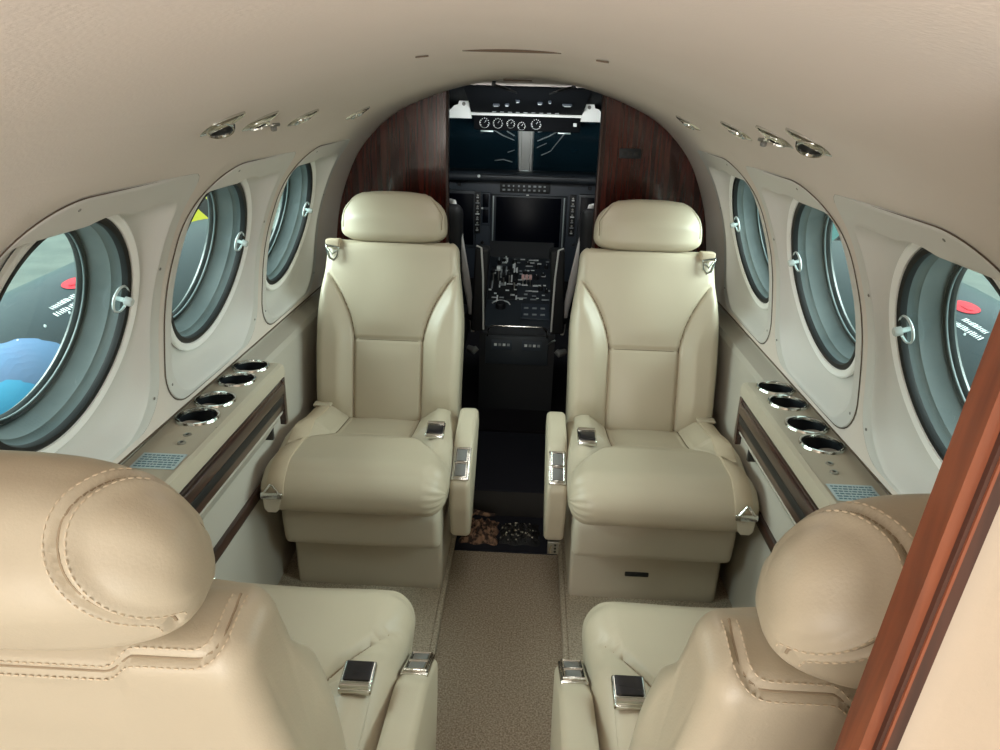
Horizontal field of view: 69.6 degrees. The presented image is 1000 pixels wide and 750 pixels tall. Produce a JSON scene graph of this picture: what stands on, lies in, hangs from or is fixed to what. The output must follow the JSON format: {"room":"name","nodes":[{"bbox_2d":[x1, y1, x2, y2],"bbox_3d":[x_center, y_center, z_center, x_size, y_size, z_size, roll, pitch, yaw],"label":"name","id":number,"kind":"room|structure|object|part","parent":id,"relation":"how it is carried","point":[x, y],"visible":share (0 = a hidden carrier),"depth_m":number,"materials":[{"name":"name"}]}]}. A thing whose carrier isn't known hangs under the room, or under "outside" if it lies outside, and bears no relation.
{"room":"aircraft cabin","nodes":[
{"label":"aircraft cabin","id":0,"kind":"room"},
{"bbox_2d":[0,107,404,584],"bbox_3d":[-0.409,0.255,1.030,0.800,1.560,3.500,2,21,2],"label":"wall","id":1,"kind":"structure","parent":0,"point":[42,172],"depth_m":1.40,"materials":[{"name":"beige plastic"}]},
{"bbox_2d":[0,174,198,461],"bbox_3d":[-0.629,-0.045,1.059,0.252,0.468,0.490,2,21,2],"label":"window","id":2,"kind":"structure","parent":1,"relation":"in","point":[98,394],"depth_m":1.19,"materials":[{"name":"white plastic"}]},
{"bbox_3d":[-0.618,-0.121,1.187,0.028,0.018,0.015,2,21,2],"label":"shade knob","id":3,"kind":"part","parent":2,"relation":"part of","materials":[{"name":"white plastic"}]},
{"bbox_2d":[123,359,287,519],"bbox_3d":[-0.596,0.170,1.524,0.123,0.218,0.606,2,21,2],"label":"console","id":4,"kind":"object","parent":1,"relation":"attached to","point":[200,461],"visible":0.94,"depth_m":1.46,"materials":[{"name":"beige plastic"}]},
{"bbox_2d":[133,454,182,467],"bbox_3d":[-0.609,0.153,1.283,0.071,0.002,0.044,2,21,2],"label":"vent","id":5,"kind":"object","parent":4,"relation":"on","point":[140,460],"depth_m":1.28,"materials":[{"name":"blue"}]},
{"bbox_3d":[-0.546,0.147,1.499,0.011,0.073,0.580,2,21,2],"label":"slot frame","id":6,"kind":"part","parent":4,"relation":"part of","materials":[{"name":"brown wood"}]},
{"bbox_3d":[-0.581,0.228,1.532,0.070,0.100,0.580,2,21,2],"label":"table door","id":7,"kind":"part","parent":4,"relation":"part of","materials":[{"name":"beige"}]},
{"bbox_3d":[-0.664,0.567,1.119,0.054,0.700,3.420,2,21,2],"label":"panel","id":8,"kind":"part","parent":1,"relation":"part of","materials":[{"name":"beige plastic"}]},
{"bbox_2d":[163,152,294,399],"bbox_3d":[-0.605,-0.228,1.535,0.252,0.468,0.490,2,21,2],"label":"window","id":9,"kind":"structure","parent":1,"relation":"in","point":[215,319],"depth_m":1.65,"materials":[{"name":"white plastic"}]},
{"bbox_3d":[-0.595,-0.304,1.662,0.028,0.018,0.015,2,21,2],"label":"shade knob","id":10,"kind":"part","parent":9,"relation":"part of","materials":[{"name":"white plastic"}]},
{"bbox_2d":[268,123,279,131],"bbox_3d":[-0.393,-0.431,1.253,0.012,0.014,0.032,2,21,2],"label":"clip","id":11,"kind":"object","parent":1,"relation":"attached to","point":[273,126],"visible":0.94,"depth_m":1.25,"materials":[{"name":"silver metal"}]},
{"bbox_2d":[261,140,349,324],"bbox_3d":[-0.582,-0.413,2.017,0.252,0.468,0.490,2,21,2],"label":"window","id":12,"kind":"structure","parent":1,"relation":"in","point":[289,257],"depth_m":2.14,"materials":[{"name":"white plastic"}]},
{"bbox_3d":[-0.571,-0.490,2.144,0.028,0.018,0.015,2,21,2],"label":"shade knob","id":13,"kind":"part","parent":12,"relation":"part of","materials":[{"name":"white plastic"}]},
{"bbox_2d":[0,0,999,164],"bbox_3d":[0.005,-0.300,0.753,0.780,0.094,3.420,2,21,2],"label":"ceiling","id":14,"kind":"structure","parent":0,"point":[918,76],"depth_m":0.54,"materials":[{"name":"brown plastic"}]},
{"bbox_2d":[200,111,245,138],"bbox_3d":[-0.391,-0.348,1.001,0.075,0.038,0.048,10,23,22],"label":"ceiling vent","id":15,"kind":"object","parent":14,"relation":"in","point":[224,128],"visible":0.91,"depth_m":0.99,"materials":[{"name":"silver metal"}]},
{"bbox_2d":[242,111,278,131],"bbox_3d":[-0.384,-0.402,1.140,0.067,0.034,0.047,12,24,26],"label":"recessed light","id":16,"kind":"object","parent":14,"relation":"in","point":[264,121],"visible":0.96,"depth_m":1.13,"materials":[{"name":"silver metal"}]},
{"bbox_2d":[288,109,318,125],"bbox_3d":[-0.374,-0.483,1.350,0.067,0.034,0.047,12,24,26],"label":"recessed light","id":17,"kind":"object","parent":14,"relation":"in","point":[307,116],"visible":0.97,"depth_m":1.34,"materials":[{"name":"silver metal"}]},
{"bbox_2d":[345,106,369,119],"bbox_3d":[-0.354,-0.642,1.765,0.067,0.034,0.047,12,24,26],"label":"recessed light","id":18,"kind":"object","parent":14,"relation":"in","point":[357,114],"visible":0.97,"depth_m":1.75,"materials":[{"name":"silver metal"}]},
{"bbox_2d":[676,115,698,129],"bbox_3d":[0.457,-0.605,1.729,0.067,0.034,0.047,12,24,26],"label":"recessed light","id":19,"kind":"object","parent":14,"relation":"in","point":[686,123],"visible":0.91,"depth_m":1.72,"materials":[{"name":"silver metal"}]},
{"bbox_2d":[720,121,751,140],"bbox_3d":[0.436,-0.445,1.314,0.067,0.034,0.047,12,24,26],"label":"recessed light","id":20,"kind":"object","parent":14,"relation":"in","point":[730,128],"visible":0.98,"depth_m":1.30,"materials":[{"name":"silver metal"}]},
{"bbox_2d":[756,125,793,148],"bbox_3d":[0.426,-0.365,1.105,0.067,0.034,0.047,12,24,26],"label":"recessed light","id":21,"kind":"object","parent":14,"relation":"in","point":[772,138],"visible":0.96,"depth_m":1.09,"materials":[{"name":"silver metal"}]},
{"bbox_2d":[785,128,831,157],"bbox_3d":[0.419,-0.310,0.965,0.076,0.038,0.047,-5,22,-17],"label":"ceiling vent","id":22,"kind":"object","parent":14,"relation":"in","point":[804,145],"visible":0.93,"depth_m":0.96,"materials":[{"name":"silver metal"}]},
{"bbox_2d":[278,431,731,749],"bbox_3d":[-0.029,0.896,1.204,1.400,0.141,3.400,2,21,2],"label":"floor","id":23,"kind":"structure","parent":0,"point":[500,622],"depth_m":1.93,"materials":[{"name":"beige carpet"}]},
{"bbox_2d":[0,450,437,749],"bbox_3d":[-0.369,0.424,1.003,0.509,1.007,0.743,2,21,2],"label":"seat","id":24,"kind":"object","parent":23,"relation":"on","point":[118,631],"visible":1,"depth_m":0.59,"materials":[{"name":"beige leather"}]},
{"bbox_3d":[-0.396,0.422,0.786,0.428,0.566,0.248,2,21,2],"label":"backrest","id":25,"kind":"part","parent":24,"relation":"part of","materials":[{"name":"beige leather"}]},
{"bbox_2d":[242,582,415,749],"bbox_3d":[-0.395,0.522,1.141,0.458,0.153,0.531,2,21,2],"label":"seat cushion","id":26,"kind":"object","parent":24,"relation":"on","point":[340,625],"depth_m":1.20,"materials":[{"name":"beige leather"}]},
{"bbox_3d":[-0.215,0.449,1.093,0.042,0.008,0.035,2,21,2],"label":"buckle plate","id":27,"kind":"part","parent":24,"relation":"part of","materials":[{"name":"black"}]},
{"bbox_3d":[-0.144,0.601,1.139,0.054,0.268,0.329,2,21,2],"label":"armrest","id":28,"kind":"part","parent":24,"relation":"part of","materials":[{"name":"beige leather"}]},
{"bbox_3d":[-0.138,0.481,1.191,0.038,0.024,0.043,2,21,2],"label":"button frame","id":29,"kind":"part","parent":24,"relation":"part of","materials":[{"name":"silver metal"}]},
{"bbox_3d":[-0.137,0.488,1.214,0.045,0.051,0.095,2,21,2],"label":"control plate","id":30,"kind":"part","parent":24,"relation":"part of","materials":[{"name":"silver metal"}]},
{"bbox_3d":[-0.137,0.485,1.238,0.038,0.024,0.043,2,21,2],"label":"button frame","id":31,"kind":"part","parent":24,"relation":"part of","materials":[{"name":"silver metal"}]},
{"bbox_2d":[260,191,478,588],"bbox_3d":[-0.317,0.041,2.000,0.509,1.005,0.742,2,21,2],"label":"seat","id":32,"kind":"object","parent":23,"relation":"on","point":[374,485],"visible":1,"depth_m":2.06,"materials":[{"name":"beige leather"}]},
{"bbox_2d":[261,406,458,516],"bbox_3d":[-0.350,0.205,1.966,0.458,0.153,0.531,2,21,2],"label":"seat cushion","id":33,"kind":"object","parent":32,"relation":"on","point":[336,461],"depth_m":1.77,"materials":[{"name":"beige leather"}]},
{"bbox_3d":[-0.325,-0.107,2.161,0.428,0.566,0.248,2,21,2],"label":"backrest","id":34,"kind":"part","parent":32,"relation":"part of","materials":[{"name":"beige leather"}]},
{"bbox_3d":[-0.172,0.143,1.902,0.042,0.010,0.034,2,21,2],"label":"buckle plate","id":35,"kind":"part","parent":32,"relation":"part of","materials":[{"name":"black"}]},
{"bbox_3d":[-0.102,0.245,1.861,0.038,0.024,0.043,2,21,2],"label":"button frame","id":36,"kind":"part","parent":32,"relation":"part of","materials":[{"name":"silver metal"}]},
{"bbox_3d":[-0.101,0.232,1.881,0.045,0.051,0.095,2,21,2],"label":"control plate","id":37,"kind":"part","parent":32,"relation":"part of","materials":[{"name":"silver metal"}]},
{"bbox_3d":[-0.100,0.211,1.893,0.038,0.024,0.043,2,21,2],"label":"button frame","id":38,"kind":"part","parent":32,"relation":"part of","materials":[{"name":"silver metal"}]},
{"bbox_3d":[-0.098,0.265,2.011,0.054,0.268,0.329,2,21,2],"label":"armrest","id":39,"kind":"part","parent":32,"relation":"part of","materials":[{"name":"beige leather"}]},
{"bbox_2d":[449,198,489,353],"bbox_3d":[-0.284,-0.323,2.969,0.505,0.846,0.588,2,21,2],"label":"seat","id":40,"kind":"object","parent":23,"relation":"on","point":[475,308],"visible":0.21,"depth_m":2.68,"materials":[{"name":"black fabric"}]},
{"bbox_3d":[-0.342,-0.370,2.760,0.400,0.581,0.115,2,21,2],"label":"backrest","id":41,"kind":"part","parent":40,"relation":"part of","materials":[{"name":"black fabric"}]},
{"bbox_2d":[463,304,469,348],"bbox_3d":[-0.337,-0.204,3.098,0.400,0.125,0.436,2,21,2],"label":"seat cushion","id":42,"kind":"object","parent":40,"relation":"on","point":[466,321],"depth_m":3.07,"materials":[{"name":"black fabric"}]},
{"bbox_3d":[-0.106,-0.100,2.810,0.047,0.033,0.033,18,26,36],"label":"recline handle","id":43,"kind":"part","parent":40,"relation":"part of","materials":[{"name":"grey"}]},
{"bbox_3d":[-0.074,-0.324,2.705,0.068,0.334,0.098,2,21,2],"label":"folded armrest","id":44,"kind":"part","parent":40,"relation":"part of","materials":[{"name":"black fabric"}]},
{"bbox_2d":[459,509,498,545],"bbox_3d":[-0.065,0.477,2.284,0.123,0.054,0.134,2,21,2],"label":"stones","id":45,"kind":"object","parent":23,"relation":"on","point":[482,531],"visible":0.78,"depth_m":2.26},
{"bbox_2d":[498,522,539,546],"bbox_3d":[0.063,0.492,2.283,0.131,0.034,0.125,2,21,2],"label":"pouch","id":46,"kind":"object","parent":23,"relation":"on","point":[514,534],"visible":1,"depth_m":2.26,"materials":[{"name":"black fabric"}]},
{"bbox_2d":[550,203,593,357],"bbox_3d":[0.440,-0.293,2.945,0.505,0.846,0.588,2,21,2],"label":"seat","id":47,"kind":"object","parent":23,"relation":"on","point":[560,314],"visible":0.12,"depth_m":2.66,"materials":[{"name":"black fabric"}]},
{"bbox_3d":[0.214,-0.312,2.695,0.068,0.334,0.098,2,21,2],"label":"folded armrest","id":48,"kind":"part","parent":47,"relation":"part of","materials":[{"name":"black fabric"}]},
{"bbox_3d":[0.234,-0.085,2.799,0.047,0.033,0.033,-12,25,-32],"label":"recline handle","id":49,"kind":"part","parent":47,"relation":"part of","materials":[{"name":"grey"}]},
{"bbox_2d":[566,309,571,337],"bbox_3d":[0.491,-0.170,3.071,0.400,0.125,0.436,2,21,2],"label":"seat cushion","id":50,"kind":"object","parent":47,"relation":"on","point":[569,313],"depth_m":3.15,"materials":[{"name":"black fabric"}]},
{"bbox_3d":[0.487,-0.336,2.733,0.400,0.581,0.115,2,21,2],"label":"backrest","id":51,"kind":"part","parent":47,"relation":"part of","materials":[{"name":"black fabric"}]},
{"bbox_2d":[543,199,758,602],"bbox_3d":[0.388,0.071,1.977,0.509,1.005,0.742,2,21,2],"label":"seat","id":52,"kind":"object","parent":23,"relation":"on","point":[647,499],"visible":1,"depth_m":2.04,"materials":[{"name":"beige leather"}]},
{"bbox_3d":[0.153,0.276,2.003,0.054,0.268,0.329,2,21,2],"label":"armrest","id":53,"kind":"part","parent":52,"relation":"part of","materials":[{"name":"beige leather"}]},
{"bbox_3d":[0.150,0.242,1.872,0.045,0.051,0.095,2,21,2],"label":"control plate","id":54,"kind":"part","parent":52,"relation":"part of","materials":[{"name":"silver metal"}]},
{"bbox_3d":[0.151,0.221,1.884,0.038,0.024,0.043,2,21,2],"label":"button frame","id":55,"kind":"part","parent":52,"relation":"part of","materials":[{"name":"silver metal"}]},
{"bbox_3d":[0.148,0.256,1.852,0.038,0.024,0.043,2,21,2],"label":"button frame","id":56,"kind":"part","parent":52,"relation":"part of","materials":[{"name":"silver metal"}]},
{"bbox_3d":[0.229,0.160,1.889,0.042,0.010,0.034,2,21,2],"label":"buckle plate","id":57,"kind":"part","parent":52,"relation":"part of","materials":[{"name":"black"}]},
{"bbox_3d":[0.367,0.535,1.933,0.064,0.014,0.006,2,21,2],"label":"recessed handle","id":58,"kind":"part","parent":52,"relation":"part of","materials":[{"name":"black plastic"}]},
{"bbox_3d":[0.419,-0.076,2.137,0.428,0.566,0.248,2,21,2],"label":"backrest","id":59,"kind":"part","parent":52,"relation":"part of","materials":[{"name":"beige leather"}]},
{"bbox_2d":[566,417,758,531],"bbox_3d":[0.406,0.236,1.941,0.458,0.153,0.531,2,21,2],"label":"seat cushion","id":60,"kind":"object","parent":52,"relation":"on","point":[631,474],"depth_m":1.74,"materials":[{"name":"beige leather"}]},
{"bbox_2d":[550,493,930,749],"bbox_3d":[0.344,0.454,0.979,0.509,1.007,0.743,2,21,2],"label":"seat","id":61,"kind":"object","parent":23,"relation":"on","point":[785,671],"visible":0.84,"depth_m":0.57,"materials":[{"name":"beige leather"}]},
{"bbox_3d":[0.122,0.495,1.229,0.038,0.024,0.043,2,21,2],"label":"button frame","id":62,"kind":"part","parent":61,"relation":"part of","materials":[{"name":"silver metal"}]},
{"bbox_3d":[0.121,0.499,1.205,0.045,0.051,0.095,2,21,2],"label":"control plate","id":63,"kind":"part","parent":61,"relation":"part of","materials":[{"name":"silver metal"}]},
{"bbox_3d":[0.121,0.491,1.182,0.038,0.024,0.043,2,21,2],"label":"button frame","id":64,"kind":"part","parent":61,"relation":"part of","materials":[{"name":"silver metal"}]},
{"bbox_3d":[0.114,0.611,1.131,0.054,0.268,0.329,2,21,2],"label":"armrest","id":65,"kind":"part","parent":61,"relation":"part of","materials":[{"name":"beige leather"}]},
{"bbox_3d":[0.194,0.466,1.080,0.042,0.008,0.035,2,21,2],"label":"buckle plate","id":66,"kind":"part","parent":61,"relation":"part of","materials":[{"name":"black"}]},
{"bbox_2d":[582,602,719,749],"bbox_3d":[0.369,0.554,1.116,0.458,0.153,0.531,2,21,2],"label":"seat cushion","id":67,"kind":"object","parent":61,"relation":"on","point":[619,638],"depth_m":1.19,"materials":[{"name":"beige leather"}]},
{"bbox_3d":[0.356,0.453,0.761,0.428,0.566,0.248,2,21,2],"label":"backrest","id":68,"kind":"part","parent":61,"relation":"part of","materials":[{"name":"beige leather"}]},
{"bbox_2d":[337,91,705,251],"bbox_3d":[0.065,-0.314,2.563,1.306,1.284,0.039,2,21,2],"label":"wall","id":69,"kind":"structure","parent":0,"point":[663,171],"depth_m":2.40,"materials":[{"name":"brown wood"}]},
{"bbox_3d":[-0.187,-0.325,2.571,0.008,1.284,0.039,2,21,2],"label":"edge moulding","id":70,"kind":"part","parent":69,"relation":"part of","materials":[{"name":"brown wood"}]},
{"bbox_2d":[492,81,517,93],"bbox_3d":[0.017,-0.954,2.390,0.118,0.037,0.015,-17,28,-40],"label":"rod","id":71,"kind":"object","parent":69,"relation":"attached to","point":[493,82],"visible":1,"depth_m":2.38,"materials":[{"name":"black plastic"}]},
{"bbox_3d":[0.018,-0.952,2.393,0.115,0.031,0.012,-17,28,-39],"label":"rod","id":72,"kind":"part","parent":71,"relation":"part of","materials":[{"name":"black plastic"}]},
{"bbox_2d":[549,85,575,94],"bbox_3d":[0.204,-0.946,2.384,0.015,0.037,0.118,-17,28,-40],"label":"rod","id":73,"kind":"object","parent":69,"relation":"attached to","point":[572,86],"visible":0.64,"depth_m":2.38,"materials":[{"name":"black plastic"}]},
{"bbox_3d":[0.318,-0.304,2.555,0.008,1.284,0.039,2,21,2],"label":"edge moulding","id":74,"kind":"part","parent":69,"relation":"part of","materials":[{"name":"brown wood"}]},
{"bbox_2d":[619,148,641,158],"bbox_3d":[0.429,-0.729,2.371,0.072,0.032,0.008,2,21,2],"label":"wall plate","id":75,"kind":"object","parent":69,"relation":"attached to","point":[629,153],"visible":1,"depth_m":2.37,"materials":[{"name":"black plastic"}]},
{"bbox_2d":[430,79,640,433],"bbox_3d":[0.098,-0.598,3.192,1.400,1.301,1.410,2,21,2],"label":"cockpit","id":76,"kind":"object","parent":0,"point":[491,420],"depth_m":2.96,"materials":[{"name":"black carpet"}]},
{"bbox_2d":[449,101,471,117],"bbox_3d":[-0.164,-1.039,2.771,0.112,0.094,0.026,2,21,2],"label":"trim","id":77,"kind":"structure","parent":76,"relation":"attached to","point":[462,109],"depth_m":2.77,"materials":[{"name":"white plastic"}]},
{"bbox_2d":[449,106,517,169],"bbox_3d":[-0.161,-1.026,3.148,0.490,0.309,0.472,2,21,2],"label":"window","id":78,"kind":"structure","parent":76,"relation":"in","point":[469,147],"depth_m":3.18,"materials":[{"name":"blue glass"}]},
{"bbox_2d":[478,241,554,410],"bbox_3d":[0.082,-0.236,3.159,0.302,0.570,0.683,2,21,2],"label":"pedestal","id":79,"kind":"object","parent":76,"relation":"on","point":[517,344],"visible":0.99,"depth_m":2.94,"materials":[{"name":"black plastic"}]},
{"bbox_2d":[492,339,511,349],"bbox_3d":[0.007,-0.121,2.861,0.080,0.040,0.006,2,21,2],"label":"switch","id":80,"kind":"object","parent":79,"relation":"attached to","point":[497,344],"depth_m":2.86,"materials":[{"name":"grey plastic"}]},
{"bbox_3d":[0.067,-0.099,2.874,0.250,0.118,0.012,2,21,2],"label":"aft plate","id":81,"kind":"part","parent":79,"relation":"part of","materials":[{"name":"black plastic"}]},
{"bbox_3d":[0.068,-0.171,2.828,0.242,0.052,0.019,2,21,2],"label":"grab handle","id":82,"kind":"part","parent":79,"relation":"part of","materials":[{"name":"silver metal"}]},
{"bbox_3d":[0.086,-0.369,3.113,0.290,0.160,0.580,2,21,2],"label":"console plate","id":83,"kind":"part","parent":79,"relation":"part of","materials":[{"name":"black plastic"}]},
{"bbox_2d":[449,180,595,281],"bbox_3d":[0.108,-0.678,3.397,1.200,0.465,0.070,2,21,2],"label":"panel","id":84,"kind":"object","parent":79,"relation":"attached to","point":[492,210],"visible":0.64,"depth_m":3.34,"materials":[{"name":"grey plastic"}]},
{"bbox_2d":[449,168,596,184],"bbox_3d":[0.115,-0.918,3.316,1.120,0.040,0.228,2,21,2],"label":"glareshield","id":85,"kind":"object","parent":84,"relation":"on","point":[469,174],"visible":0.44,"depth_m":3.22,"materials":[{"name":"black plastic"}]},
{"bbox_2d":[477,174,578,181],"bbox_3d":[0.124,-0.877,3.212,0.452,0.022,0.007,2,21,2],"label":"hood","id":86,"kind":"object","parent":85,"relation":"attached to","point":[480,177],"depth_m":3.22,"materials":[{"name":"black plastic"}]},
{"bbox_2d":[522,341,541,350],"bbox_3d":[0.127,-0.116,2.857,0.080,0.040,0.006,2,21,2],"label":"switch","id":87,"kind":"object","parent":79,"relation":"attached to","point":[526,345],"depth_m":2.85,"materials":[{"name":"grey plastic"}]},
{"bbox_3d":[0.143,-0.259,2.955,0.115,0.038,0.117,2,21,2],"label":"radio panel","id":88,"kind":"part","parent":79,"relation":"part of","materials":[{"name":"grey plastic"}]},
{"bbox_2d":[518,131,533,170],"bbox_3d":[0.111,-0.999,3.078,0.068,0.291,0.433,2,21,2],"label":"post","id":89,"kind":"object","parent":76,"relation":"attached to","point":[525,138],"visible":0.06,"depth_m":3.14,"materials":[{"name":"white metal"}]},
{"bbox_2d":[463,85,590,133],"bbox_3d":[0.098,-0.971,2.628,0.437,0.180,0.365,2,21,2],"label":"panel","id":90,"kind":"object","parent":76,"relation":"attached to","point":[532,109],"visible":1,"depth_m":2.70,"materials":[{"name":"black paint"}]},
{"bbox_3d":[0.099,-1.000,2.603,0.436,0.109,0.340,2,21,2],"label":"switch panel","id":91,"kind":"part","parent":90,"relation":"part of","materials":[{"name":"black paint"}]},
{"bbox_2d":[533,110,600,171],"bbox_3d":[0.388,-1.004,3.130,0.490,0.309,0.472,2,21,2],"label":"window","id":92,"kind":"structure","parent":76,"relation":"in","point":[552,151],"depth_m":3.17,"materials":[{"name":"blue glass"}]},
{"bbox_2d":[580,104,600,121],"bbox_3d":[0.367,-1.017,2.754,0.112,0.094,0.026,2,21,2],"label":"trim","id":93,"kind":"structure","parent":76,"relation":"attached to","point":[590,114],"depth_m":2.75,"materials":[{"name":"white plastic"}]},
{"bbox_2d":[646,114,999,607],"bbox_3d":[0.390,0.289,1.004,0.800,1.560,3.500,2,21,2],"label":"wall","id":94,"kind":"structure","parent":0,"point":[961,197],"depth_m":1.32,"materials":[{"name":"beige plastic"}]},
{"bbox_2d":[698,150,772,343],"bbox_3d":[0.681,-0.361,1.976,0.252,0.468,0.490,2,21,2],"label":"window","id":95,"kind":"structure","parent":94,"relation":"in","point":[748,266],"depth_m":2.10,"materials":[{"name":"white plastic"}]},
{"bbox_3d":[0.685,-0.438,2.103,0.028,0.018,0.015,2,21,2],"label":"shade knob","id":96,"kind":"part","parent":95,"relation":"part of","materials":[{"name":"white plastic"}]},
{"bbox_2d":[758,138,766,146],"bbox_3d":[0.445,-0.393,1.216,0.012,0.014,0.032,2,21,2],"label":"clip","id":97,"kind":"object","parent":94,"relation":"attached to","point":[763,143],"visible":0.83,"depth_m":1.21,"materials":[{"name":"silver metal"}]},
{"bbox_3d":[0.624,0.621,1.077,0.054,0.700,3.420,2,21,2],"label":"panel","id":98,"kind":"part","parent":94,"relation":"part of","materials":[{"name":"beige plastic"}]},
{"bbox_2d":[746,166,862,428],"bbox_3d":[0.658,-0.175,1.494,0.252,0.468,0.490,2,21,2],"label":"window","id":99,"kind":"structure","parent":94,"relation":"in","point":[818,345],"depth_m":1.61,"materials":[{"name":"white plastic"}]},
{"bbox_3d":[0.662,-0.252,1.621,0.028,0.018,0.015,2,21,2],"label":"shade knob","id":100,"kind":"part","parent":99,"relation":"part of","materials":[{"name":"white plastic"}]},
{"bbox_2d":[733,380,886,524],"bbox_3d":[0.615,0.220,1.484,0.123,0.218,0.606,2,21,2],"label":"console","id":101,"kind":"object","parent":94,"relation":"attached to","point":[805,479],"visible":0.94,"depth_m":1.44,"materials":[{"name":"beige plastic"}]},
{"bbox_3d":[0.596,0.277,1.493,0.070,0.100,0.580,2,21,2],"label":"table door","id":102,"kind":"part","parent":101,"relation":"part of","materials":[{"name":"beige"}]},
{"bbox_3d":[0.566,0.193,1.462,0.011,0.073,0.580,2,21,2],"label":"slot frame","id":103,"kind":"part","parent":101,"relation":"part of","materials":[{"name":"brown wood"}]},
{"bbox_2d":[830,485,876,499],"bbox_3d":[0.614,0.204,1.243,0.071,0.002,0.044,2,21,2],"label":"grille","id":104,"kind":"object","parent":101,"relation":"on","point":[837,492],"depth_m":1.25,"materials":[{"name":"blue"}]},
{"bbox_2d":[834,195,999,493],"bbox_3d":[0.635,0.008,1.018,0.252,0.468,0.490,2,21,2],"label":"window","id":105,"kind":"structure","parent":94,"relation":"in","point":[912,270],"depth_m":1.16,"materials":[{"name":"white plastic"}]},
{"bbox_3d":[0.639,-0.069,1.145,0.028,0.018,0.015,2,21,2],"label":"shade knob","id":106,"kind":"part","parent":105,"relation":"part of","materials":[{"name":"white plastic"}]},
{"bbox_2d":[834,311,999,749],"bbox_3d":[0.366,0.502,0.490,0.519,1.270,0.022,2,21,2],"label":"wall","id":107,"kind":"structure","parent":0,"point":[930,680],"depth_m":0.34,"materials":[{"name":"orange wood"}]},
{"bbox_3d":[0.165,0.508,0.501,0.104,1.240,0.016,2,21,2],"label":"trim","id":108,"kind":"part","parent":107,"relation":"part of","materials":[{"name":"brown wood"}]},
{"bbox_3d":[0.374,0.504,0.486,0.502,1.270,0.006,2,21,2],"label":"divider panel","id":109,"kind":"part","parent":107,"relation":"part of","materials":[{"name":"beige plastic"}]},
{"label":"outside","id":110,"kind":"structure","parent":0,"visible":0},
{"bbox_2d":[0,198,273,414],"bbox_3d":[-3.298,-0.155,4.043,5.100,1.655,6.150,2,21,2],"label":"engine nacelle","id":111,"kind":"object","parent":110,"point":[35,315],"visible":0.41,"depth_m":3.42,"materials":[{"name":"teal paint"}]},
{"bbox_3d":[-2.668,-1.532,6.421,0.700,0.764,0.030,2,21,2],"label":"propeller blade","id":112,"kind":"part","parent":111,"relation":"part of","materials":[{"name":"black metal"}]},
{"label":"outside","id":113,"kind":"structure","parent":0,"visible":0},
{"bbox_2d":[832,236,999,387],"bbox_3d":[3.493,0.127,3.821,5.100,1.655,6.150,2,21,2],"label":"engine nacelle","id":114,"kind":"object","parent":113,"point":[977,312],"visible":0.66,"depth_m":3.71,"materials":[{"name":"teal paint"}]},
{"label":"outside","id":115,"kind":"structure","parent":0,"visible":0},
{"bbox_2d":[4,196,999,300],"bbox_3d":[0.302,-0.641,9.391,32.000,0.050,30.000,2,21,2],"label":"floor","id":116,"kind":"structure","parent":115,"point":[55,252],"depth_m":12.16,"materials":[{"name":"concrete"}]},
{"bbox_2d":[192,197,207,221],"bbox_3d":[-4.756,-2.732,11.300,1.000,2.198,1.116,2,21,2],"label":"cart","id":117,"kind":"object","parent":116,"relation":"on","point":[199,215],"visible":0.02,"depth_m":10.88,"materials":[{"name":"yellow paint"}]},
{"bbox_2d":[832,223,838,239],"bbox_3d":[4.773,-1.659,10.069,1.040,1.600,0.640,2,21,2],"label":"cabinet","id":118,"kind":"object","parent":116,"relation":"on","point":[835,234],"visible":0.02,"depth_m":9.67,"materials":[{"name":"teal"}]}
]}

